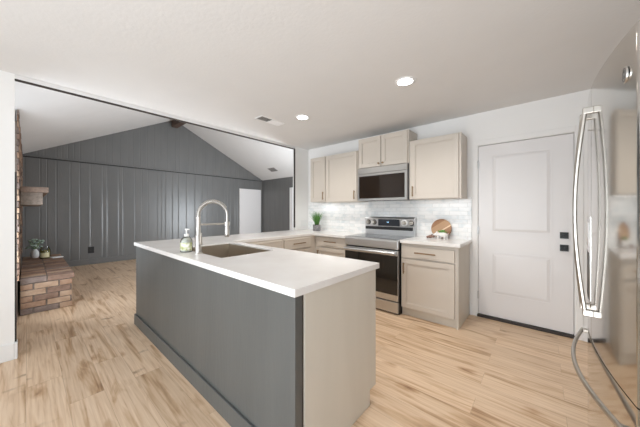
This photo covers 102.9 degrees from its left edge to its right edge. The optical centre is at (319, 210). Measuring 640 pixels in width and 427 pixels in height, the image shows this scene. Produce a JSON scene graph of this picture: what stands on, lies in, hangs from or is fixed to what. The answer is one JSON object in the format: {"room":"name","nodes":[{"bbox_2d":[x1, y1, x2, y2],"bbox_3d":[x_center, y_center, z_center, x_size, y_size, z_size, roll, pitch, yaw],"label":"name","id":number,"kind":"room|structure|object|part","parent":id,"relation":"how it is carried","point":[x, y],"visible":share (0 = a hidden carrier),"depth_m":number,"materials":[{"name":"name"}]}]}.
{"room":"kitchen","nodes":[
{"label":"kitchen","id":0,"kind":"room"},
{"bbox_2d":[0,70,14,345],"bbox_3d":[-3.595,0.048,1.097,0.060,2.436,2.928,0,0,41],"label":"wall","id":1,"kind":"structure","parent":0,"point":[7,80],"depth_m":2.15,"materials":[{"name":"white paint"}]},
{"bbox_2d":[0,339,17,362],"bbox_3d":[-3.589,1.196,1.103,0.090,0.140,2.944,0,0,41],"label":"baseboard","id":2,"kind":"structure","parent":1,"relation":"attached to","point":[8,352],"depth_m":2.15,"materials":[{"name":"white paint"}]},
{"bbox_2d":[15,172,16,341],"bbox_3d":[-2.638,0.396,2.211,0.042,1.460,0.011,0,0,41],"label":"trim","id":3,"kind":"structure","parent":1,"relation":"attached to","point":[15,172],"depth_m":2.20,"materials":[{"name":"grey paint"}]},
{"bbox_2d":[15,79,293,149],"bbox_3d":[-1.546,-1.126,3.430,0.041,0.008,3.282,0,0,41],"label":"trim","id":4,"kind":"structure","parent":1,"relation":"attached to","point":[17,80],"depth_m":2.80,"materials":[{"name":"grey wood"}]},
{"bbox_2d":[15,74,294,148],"bbox_3d":[-1.554,-1.149,3.437,0.060,0.042,3.282,0,0,41],"label":"trim","id":5,"kind":"structure","parent":1,"relation":"attached to","point":[19,77],"depth_m":2.80,"materials":[{"name":"paint"}]},
{"bbox_2d":[15,81,171,153],"bbox_3d":[-3.613,-1.849,4.704,4.710,1.770,3.260,0,0,41],"label":"ceiling","id":6,"kind":"structure","parent":0,"point":[48,118],"depth_m":4.07,"materials":[{"name":"paint"}]},
{"bbox_2d":[22,121,261,260],"bbox_3d":[-4.297,-0.684,7.403,0.132,3.900,6.230,0,0,41],"label":"wall","id":7,"kind":"structure","parent":0,"point":[107,209],"depth_m":6.58,"materials":[{"name":"grey paint"}]},
{"bbox_2d":[88,247,93,252],"bbox_3d":[-5.413,0.926,6.035,0.008,0.150,0.110,0,0,41],"label":"power outlet","id":8,"kind":"object","parent":7,"relation":"attached to","point":[90,249],"visible":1,"depth_m":6.03,"materials":[{"name":"black plastic"}]},
{"bbox_2d":[66,254,135,266],"bbox_3d":[-4.592,1.201,6.970,0.016,0.130,5.190,0,0,41],"label":"baseboard","id":9,"kind":"structure","parent":7,"relation":"attached to","point":[133,256],"depth_m":6.15,"materials":[{"name":"grey paint"}]},
{"bbox_2d":[23,154,261,181],"bbox_3d":[-4.248,-1.153,7.361,0.040,0.031,6.230,0,0,41],"label":"trim","id":10,"kind":"structure","parent":7,"relation":"attached to","point":[23,154],"depth_m":6.53,"materials":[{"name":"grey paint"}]},
{"bbox_2d":[172,120,185,127],"bbox_3d":[-2.497,-2.509,5.893,4.590,0.210,0.150,0,0,41],"label":"beam","id":11,"kind":"structure","parent":7,"relation":"attached to","point":[175,124],"depth_m":7.19,"materials":[{"name":"wood"}]},
{"bbox_2d":[239,188,260,233],"bbox_3d":[-2.540,0.236,9.314,0.032,2.040,0.900,0,0,41],"label":"door","id":12,"kind":"structure","parent":7,"relation":"in","point":[249,199],"depth_m":9.27,"materials":[{"name":"white paint"}]},
{"bbox_2d":[183,123,292,180],"bbox_3d":[-1.494,-1.915,7.134,4.710,1.638,3.190,0,0,41],"label":"ceiling","id":13,"kind":"structure","parent":0,"point":[255,156],"depth_m":7.87,"materials":[{"name":"paint"}]},
{"bbox_2d":[267,167,277,171],"bbox_3d":[-1.583,-1.376,8.546,0.340,0.097,0.180,0,0,41],"label":"ceiling vent","id":14,"kind":"object","parent":13,"relation":"in","point":[273,169],"visible":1,"depth_m":8.54,"materials":[{"name":"grey metal"}]},
{"bbox_2d":[262,177,292,231],"bbox_3d":[-0.417,0.059,8.232,4.650,2.415,0.120,0,0,41],"label":"wall","id":15,"kind":"structure","parent":0,"point":[275,192],"depth_m":9.15,"materials":[{"name":"grey paint"}]},
{"bbox_2d":[290,187,292,229],"bbox_3d":[-0.966,0.241,8.591,0.170,2.050,0.050,0,0,41],"label":"trim","id":16,"kind":"structure","parent":15,"relation":"attached to","point":[291,188],"depth_m":8.58,"materials":[{"name":"white paint"}]},
{"bbox_2d":[0,259,587,426],"bbox_3d":[-1.722,1.326,3.426,9.500,0.120,9.300,0,0,41],"label":"floor","id":17,"kind":"structure","parent":0,"point":[85,363],"depth_m":1.96,"materials":[{"name":"brown wood"}]},
{"bbox_2d":[15,110,22,316],"bbox_3d":[-4.852,0.061,3.954,3.550,2.410,0.297,0,0,41],"label":"fireplace","id":18,"kind":"object","parent":17,"relation":"on","point":[18,146],"visible":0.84,"depth_m":3.04,"materials":[{"name":"brick"}]},
{"bbox_2d":[20,186,48,205],"bbox_3d":[-4.462,-0.194,3.974,2.050,0.230,0.245,0,0,41],"label":"mantel shelf","id":19,"kind":"object","parent":18,"relation":"attached to","point":[29,196],"visible":1,"depth_m":3.33,"materials":[{"name":"brown wood"}]},
{"bbox_2d":[20,254,73,315],"bbox_3d":[-4.279,1.043,3.966,2.236,0.446,0.472,0,0,41],"label":"hearth","id":20,"kind":"object","parent":17,"relation":"on","point":[45,284],"visible":0.98,"depth_m":3.29,"materials":[{"name":"brick"}]},
{"bbox_2d":[25,239,44,257],"bbox_3d":[-4.979,0.653,4.458,0.198,0.335,0.229,0,0,41],"label":"potted plant","id":21,"kind":"object","parent":20,"relation":"on","point":[34,253],"visible":0.99,"depth_m":4.44,"materials":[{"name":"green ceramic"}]},
{"bbox_2d":[39,246,50,258],"bbox_3d":[-4.767,0.721,4.423,0.133,0.200,0.132,0,0,41],"label":"glass jar","id":22,"kind":"object","parent":20,"relation":"on","point":[43,254],"visible":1,"depth_m":4.39,"materials":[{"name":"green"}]},
{"bbox_2d":[134,246,375,426],"bbox_3d":[-0.320,0.827,2.895,2.596,0.878,2.376,0,0,41],"label":"base cabinet","id":23,"kind":"object","parent":17,"relation":"on","point":[259,356],"visible":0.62,"depth_m":1.48,"materials":[{"name":"beige paint"}]},
{"bbox_3d":[-1.071,0.827,2.026,2.582,0.878,0.045,0,0,41],"label":"panel","id":24,"kind":"part","parent":23,"relation":"part of","materials":[{"name":"grey wood"}]},
{"bbox_2d":[134,229,378,297],"bbox_3d":[-0.186,0.369,3.033,2.608,0.037,2.764,0,0,41],"label":"countertop","id":25,"kind":"structure","parent":23,"relation":"on","point":[293,273],"depth_m":1.71,"materials":[{"name":"white stone"}]},
{"bbox_2d":[180,228,192,251],"bbox_3d":[-1.147,0.252,2.191,0.096,0.198,0.097,0,0,41],"label":"soap dispenser","id":26,"kind":"object","parent":25,"relation":"on","point":[186,243],"visible":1,"depth_m":2.16,"materials":[{"name":"white"}]},
{"bbox_2d":[180,242,191,250],"bbox_3d":[-1.147,0.302,2.166,0.097,0.066,0.045,0,0,1],"label":"print","id":27,"kind":"object","parent":26,"relation":"attached to","point":[184,246],"depth_m":2.15},
{"bbox_2d":[180,237,192,251],"bbox_3d":[-1.147,0.284,2.192,0.096,0.134,0.096,0,0,41],"label":"bottle","id":28,"kind":"object","parent":26,"relation":"attached to","point":[186,243],"depth_m":2.16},
{"bbox_2d":[194,199,229,253],"bbox_3d":[-0.899,0.127,2.154,0.113,0.448,0.295,0,0,41],"label":"kitchen faucet","id":29,"kind":"object","parent":25,"relation":"on","point":[198,237],"visible":1,"depth_m":2.09,"materials":[{"name":"grey metal"}]},
{"bbox_3d":[-0.994,0.195,2.083,0.048,0.288,0.048,0,0,41],"label":"post","id":30,"kind":"part","parent":29,"relation":"part of","materials":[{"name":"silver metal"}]},
{"bbox_3d":[-0.901,0.113,2.178,0.264,0.032,0.047,0,0,-40],"label":"docking arm","id":31,"kind":"part","parent":29,"relation":"part of","materials":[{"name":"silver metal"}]},
{"bbox_2d":[193,244,269,257],"bbox_3d":[-0.868,0.476,2.352,0.798,0.227,0.503,0,0,41],"label":"sink","id":32,"kind":"object","parent":25,"relation":"in","point":[224,250],"visible":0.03,"depth_m":2.68,"materials":[{"name":"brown metal"}]},
{"bbox_2d":[310,211,321,230],"bbox_3d":[-0.063,0.174,4.467,0.294,0.353,0.271,0,0,41],"label":"potted grass","id":33,"kind":"object","parent":25,"relation":"on","point":[317,219],"depth_m":4.43,"materials":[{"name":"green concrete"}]},
{"bbox_2d":[313,225,320,230],"bbox_3d":[-0.057,0.298,4.468,0.116,0.105,0.116,0,0,-13],"label":"pot","id":34,"kind":"object","parent":33,"relation":"attached to","point":[315,227],"depth_m":4.42,"materials":[{"name":"grey ceramic"}]},
{"bbox_3d":[0.145,0.827,1.467,0.019,0.878,0.678,0,0,41],"label":"panel","id":35,"kind":"part","parent":23,"relation":"part of","materials":[{"name":"beige wood"}]},
{"bbox_2d":[247,239,282,247],"bbox_3d":[-0.982,0.827,3.477,0.720,0.878,0.710,0,0,41],"label":"base cabinet","id":36,"kind":"object","parent":17,"relation":"on","point":[278,243],"visible":0.08,"depth_m":3.39,"materials":[{"name":"beige paint"}]},
{"bbox_2d":[283,236,310,252],"bbox_3d":[-0.559,0.827,3.961,0.720,0.878,0.565,0,0,41],"label":"base cabinet","id":37,"kind":"object","parent":17,"relation":"on","point":[303,243],"visible":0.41,"depth_m":3.75,"materials":[{"name":"beige paint"}]},
{"bbox_3d":[-0.322,0.866,3.754,0.020,0.590,0.541,0,0,41],"label":"door","id":38,"kind":"part","parent":37,"relation":"part of","materials":[{"name":"beige paint"}]},
{"bbox_2d":[311,236,314,252],"bbox_3d":[-0.183,0.827,4.438,0.660,0.878,0.639,0,0,41],"label":"base cabinet","id":39,"kind":"object","parent":17,"relation":"on","point":[312,237],"visible":0.04,"depth_m":4.02,"materials":[{"name":"beige paint"}]},
{"bbox_2d":[315,236,345,257],"bbox_3d":[0.321,0.827,4.030,0.626,0.878,0.595,0,0,41],"label":"base cabinet","id":40,"kind":"object","parent":17,"relation":"on","point":[332,246],"visible":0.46,"depth_m":3.83,"materials":[{"name":"beige paint"}]},
{"bbox_3d":[0.172,0.864,3.824,0.552,0.595,0.020,0,0,41],"label":"door","id":41,"kind":"part","parent":40,"relation":"part of","materials":[{"name":"beige paint"}]},
{"bbox_3d":[0.172,0.476,3.824,0.552,0.140,0.020,0,0,41],"label":"drawer","id":42,"kind":"part","parent":40,"relation":"part of","materials":[{"name":"beige paint"}]},
{"bbox_2d":[343,217,415,314],"bbox_3d":[0.824,0.678,3.529,0.782,1.175,0.674,0,0,41],"label":"range","id":43,"kind":"object","parent":17,"relation":"on","point":[380,243],"visible":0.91,"depth_m":3.26,"materials":[{"name":"silver metal"}]},
{"bbox_3d":[0.623,0.518,3.300,0.742,0.038,0.065,0,0,41],"label":"handle","id":44,"kind":"part","parent":43,"relation":"part of","materials":[{"name":"silver metal"}]},
{"bbox_3d":[0.643,0.788,3.323,0.770,0.475,0.004,0,0,41],"label":"door glass","id":45,"kind":"part","parent":43,"relation":"part of","materials":[{"name":"black glass"}]},
{"bbox_3d":[0.658,0.794,3.339,0.774,0.613,0.040,0,0,41],"label":"oven door","id":46,"kind":"part","parent":43,"relation":"part of","materials":[{"name":"black glass"}]},
{"bbox_3d":[0.657,0.419,3.338,0.782,0.110,0.045,0,0,41],"label":"rail","id":47,"kind":"part","parent":43,"relation":"part of","materials":[{"name":"silver metal"}]},
{"bbox_2d":[346,233,410,240],"bbox_3d":[0.828,0.361,3.534,0.782,0.018,0.525,0,0,41],"label":"cooktop","id":48,"kind":"object","parent":43,"relation":"in","point":[367,236],"depth_m":3.50,"materials":[{"name":"silver metal"}]},
{"bbox_3d":[0.658,1.179,3.339,0.774,0.131,0.040,0,0,41],"label":"storage drawer","id":49,"kind":"part","parent":43,"relation":"part of","materials":[{"name":"silver metal"}]},
{"bbox_2d":[401,243,468,329],"bbox_3d":[1.391,0.827,3.096,0.628,0.878,0.595,0,0,41],"label":"base cabinet","id":50,"kind":"object","parent":17,"relation":"on","point":[434,279],"visible":0.98,"depth_m":2.88,"materials":[{"name":"beige paint"}]},
{"bbox_3d":[1.215,0.493,2.914,0.584,0.135,0.020,0,0,41],"label":"drawer","id":51,"kind":"part","parent":50,"relation":"part of","materials":[{"name":"beige paint"}]},
{"bbox_3d":[1.215,0.869,2.914,0.584,0.585,0.020,0,0,41],"label":"door","id":52,"kind":"part","parent":50,"relation":"part of","materials":[{"name":"beige paint"}]},
{"bbox_2d":[400,236,471,247],"bbox_3d":[1.405,0.369,3.092,0.656,0.037,0.584,0,0,41],"label":"countertop","id":53,"kind":"structure","parent":50,"relation":"on","point":[450,242],"depth_m":2.94,"materials":[{"name":"white stone"}]},
{"bbox_2d":[433,230,448,239],"bbox_3d":[1.498,0.292,3.159,0.180,0.118,0.064,0,0,41],"label":"planter","id":54,"kind":"object","parent":53,"relation":"on","point":[441,233],"visible":0.99,"depth_m":3.13,"materials":[{"name":"white ceramic"}]},
{"bbox_2d":[431,219,451,237],"bbox_3d":[1.562,0.228,3.286,0.244,0.242,0.068,0,0,41],"label":"cutting board","id":55,"kind":"object","parent":53,"relation":"on","point":[440,224],"visible":0.8,"depth_m":3.29,"materials":[{"name":"brown wood"}]},
{"bbox_3d":[1.638,0.827,2.918,0.023,0.878,0.537,0,0,41],"label":"panel","id":56,"kind":"part","parent":50,"relation":"part of","materials":[{"name":"beige wood"}]},
{"bbox_2d":[571,20,639,426],"bbox_3d":[1.391,0.363,0.810,0.848,1.785,0.910,0,0,41],"label":"refrigerator","id":57,"kind":"object","parent":17,"relation":"on","point":[612,113],"visible":1,"depth_m":0.81,"materials":[{"name":"grey metal"}]},
{"bbox_3d":[1.129,0.004,1.103,0.055,0.836,0.022,0,0,41],"label":"handle","id":58,"kind":"part","parent":57,"relation":"part of","materials":[{"name":"silver metal"}]},
{"bbox_3d":[1.063,0.004,1.032,0.061,0.836,0.022,0,0,41],"label":"handle","id":59,"kind":"part","parent":57,"relation":"part of","materials":[{"name":"silver metal"}]},
{"bbox_3d":[1.205,0.101,1.145,0.009,0.100,0.161,0,0,44],"label":"control panel","id":60,"kind":"part","parent":57,"relation":"part of","materials":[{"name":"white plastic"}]},
{"bbox_3d":[1.302,0.010,1.191,0.094,1.038,0.454,0,0,41],"label":"door","id":61,"kind":"part","parent":57,"relation":"part of","materials":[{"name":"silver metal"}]},
{"bbox_3d":[1.082,0.616,1.025,0.099,0.031,0.798,0,0,41],"label":"handle","id":62,"kind":"part","parent":57,"relation":"part of","materials":[{"name":"silver metal"}]},
{"bbox_3d":[1.152,0.855,1.019,0.094,0.643,0.910,0,0,41],"label":"freezer drawer","id":63,"kind":"part","parent":57,"relation":"part of","materials":[{"name":"silver metal"}]},
{"bbox_3d":[1.002,0.010,0.847,0.094,1.038,0.454,0,0,41],"label":"door","id":64,"kind":"part","parent":57,"relation":"part of","materials":[{"name":"silver metal"}]},
{"bbox_2d":[293,147,307,229],"bbox_3d":[-0.328,0.048,4.843,0.060,2.436,0.448,0,0,41],"label":"wall","id":65,"kind":"structure","parent":0,"point":[301,155],"depth_m":4.75,"materials":[{"name":"white paint"}]},
{"bbox_2d":[294,149,294,227],"bbox_3d":[-0.466,-0.409,4.660,0.031,1.430,0.011,0,0,41],"label":"trim","id":66,"kind":"structure","parent":65,"relation":"attached to","point":[294,149],"depth_m":4.65,"materials":[{"name":"grey"}]},
{"bbox_2d":[0,0,639,149],"bbox_3d":[-0.704,-1.220,0.973,4.580,0.100,6.780,0,0,41],"label":"ceiling","id":67,"kind":"structure","parent":0,"point":[227,64],"depth_m":1.92,"materials":[{"name":"paint"}]},
{"bbox_2d":[254,115,284,125],"bbox_3d":[-0.646,-1.166,3.317,0.155,0.008,0.380,0,0,41],"label":"ceiling vent","id":68,"kind":"object","parent":67,"relation":"in","point":[261,118],"visible":1,"depth_m":3.30,"materials":[{"name":"white metal"}]},
{"bbox_2d":[295,115,309,119],"bbox_3d":[-0.220,-1.167,3.194,0.180,0.006,0.180,0,0,41],"label":"recessed light","id":69,"kind":"object","parent":67,"relation":"in","point":[299,117],"visible":1,"depth_m":3.19,"materials":[{"name":"white paint"}]},
{"bbox_2d":[395,76,415,86],"bbox_3d":[0.769,-1.167,2.308,0.180,0.006,0.180,0,0,41],"label":"recessed light","id":70,"kind":"object","parent":67,"relation":"in","point":[405,81],"visible":1,"depth_m":2.30,"materials":[{"name":"white paint"}]},
{"bbox_2d":[308,89,589,326],"bbox_3d":[1.508,0.048,3.464,4.520,2.436,0.112,0,0,41],"label":"wall","id":71,"kind":"structure","parent":0,"point":[562,111],"depth_m":3.16,"materials":[{"name":"white paint"}]},
{"bbox_2d":[311,156,326,202],"bbox_3d":[0.049,-0.527,4.429,0.348,0.757,0.350,0,0,41],"label":"upper cabinet","id":72,"kind":"object","parent":71,"relation":"attached to","point":[318,165],"visible":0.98,"depth_m":4.32,"materials":[{"name":"beige paint"}]},
{"bbox_2d":[326,151,367,202],"bbox_3d":[0.415,-0.520,4.110,0.622,0.763,0.350,0,0,41],"label":"upper cabinet","id":73,"kind":"object","parent":71,"relation":"attached to","point":[341,169],"visible":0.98,"depth_m":4.00,"materials":[{"name":"beige paint"}]},
{"bbox_2d":[359,129,416,168],"bbox_3d":[0.945,-0.839,3.653,0.766,0.440,0.341,0,0,41],"label":"upper cabinet","id":74,"kind":"object","parent":71,"relation":"attached to","point":[391,148],"visible":0.94,"depth_m":3.50,"materials":[{"name":"beige paint"}]},
{"bbox_3d":[0.714,-0.836,3.677,0.358,0.422,0.020,0,0,41],"label":"door","id":75,"kind":"part","parent":74,"relation":"part of","materials":[{"name":"beige paint"}]},
{"bbox_2d":[358,163,409,200],"bbox_3d":[0.950,-0.381,3.646,0.743,0.470,0.346,0,0,41],"label":"microwave oven","id":76,"kind":"object","parent":74,"relation":"attached to","point":[389,182],"visible":0.99,"depth_m":3.49,"materials":[{"name":"grey metal"}]},
{"bbox_3d":[0.845,-0.337,3.536,0.689,0.322,0.022,0,0,41],"label":"door glass","id":77,"kind":"part","parent":76,"relation":"part of","materials":[{"name":"black glass"}]},
{"bbox_3d":[0.995,-0.836,3.432,0.368,0.422,0.020,0,0,41],"label":"door","id":78,"kind":"part","parent":74,"relation":"part of","materials":[{"name":"beige paint"}]},
{"bbox_2d":[409,132,466,199],"bbox_3d":[1.463,-0.522,3.196,0.603,0.753,0.350,0,0,41],"label":"upper cabinet","id":79,"kind":"object","parent":71,"relation":"attached to","point":[438,164],"visible":1,"depth_m":3.06,"materials":[{"name":"beige paint"}]},
{"bbox_2d":[477,133,573,334],"bbox_3d":[2.204,0.230,2.799,0.823,2.003,0.100,0,0,41],"label":"door","id":80,"kind":"structure","parent":71,"relation":"in","point":[525,229],"depth_m":2.76,"materials":[{"name":"white paint"}]},
{"bbox_3d":[2.203,0.729,2.812,0.533,0.495,0.006,0,0,41],"label":"panel","id":81,"kind":"part","parent":80,"relation":"part of","materials":[{"name":"white paint"}]},
{"bbox_3d":[2.203,-0.200,2.812,0.533,0.908,0.006,0,0,41],"label":"panel","id":82,"kind":"part","parent":80,"relation":"part of","materials":[{"name":"white paint"}]},
{"bbox_3d":[2.450,0.376,2.559,0.064,0.064,0.062,0,0,41],"label":"lever","id":83,"kind":"part","parent":80,"relation":"part of","materials":[{"name":"black metal"}]},
{"bbox_2d":[477,313,574,338],"bbox_3d":[2.224,1.251,2.813,0.840,0.030,0.072,0,0,41],"label":"threshold","id":84,"kind":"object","parent":71,"relation":"attached to","point":[555,332],"depth_m":2.75,"materials":[{"name":"grey metal"}]},
{"bbox_2d":[472,125,582,340],"bbox_3d":[2.206,0.213,2.792,0.946,2.105,0.008,0,0,41],"label":"trim","id":85,"kind":"structure","parent":71,"relation":"attached to","point":[579,317],"depth_m":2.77,"materials":[{"name":"white paint"}]},
{"bbox_2d":[583,327,587,341],"bbox_3d":[2.824,1.196,2.249,0.700,0.140,0.014,0,0,41],"label":"baseboard","id":86,"kind":"structure","parent":71,"relation":"attached to","point":[585,335],"depth_m":2.46,"materials":[{"name":"white paint"}]}
]}

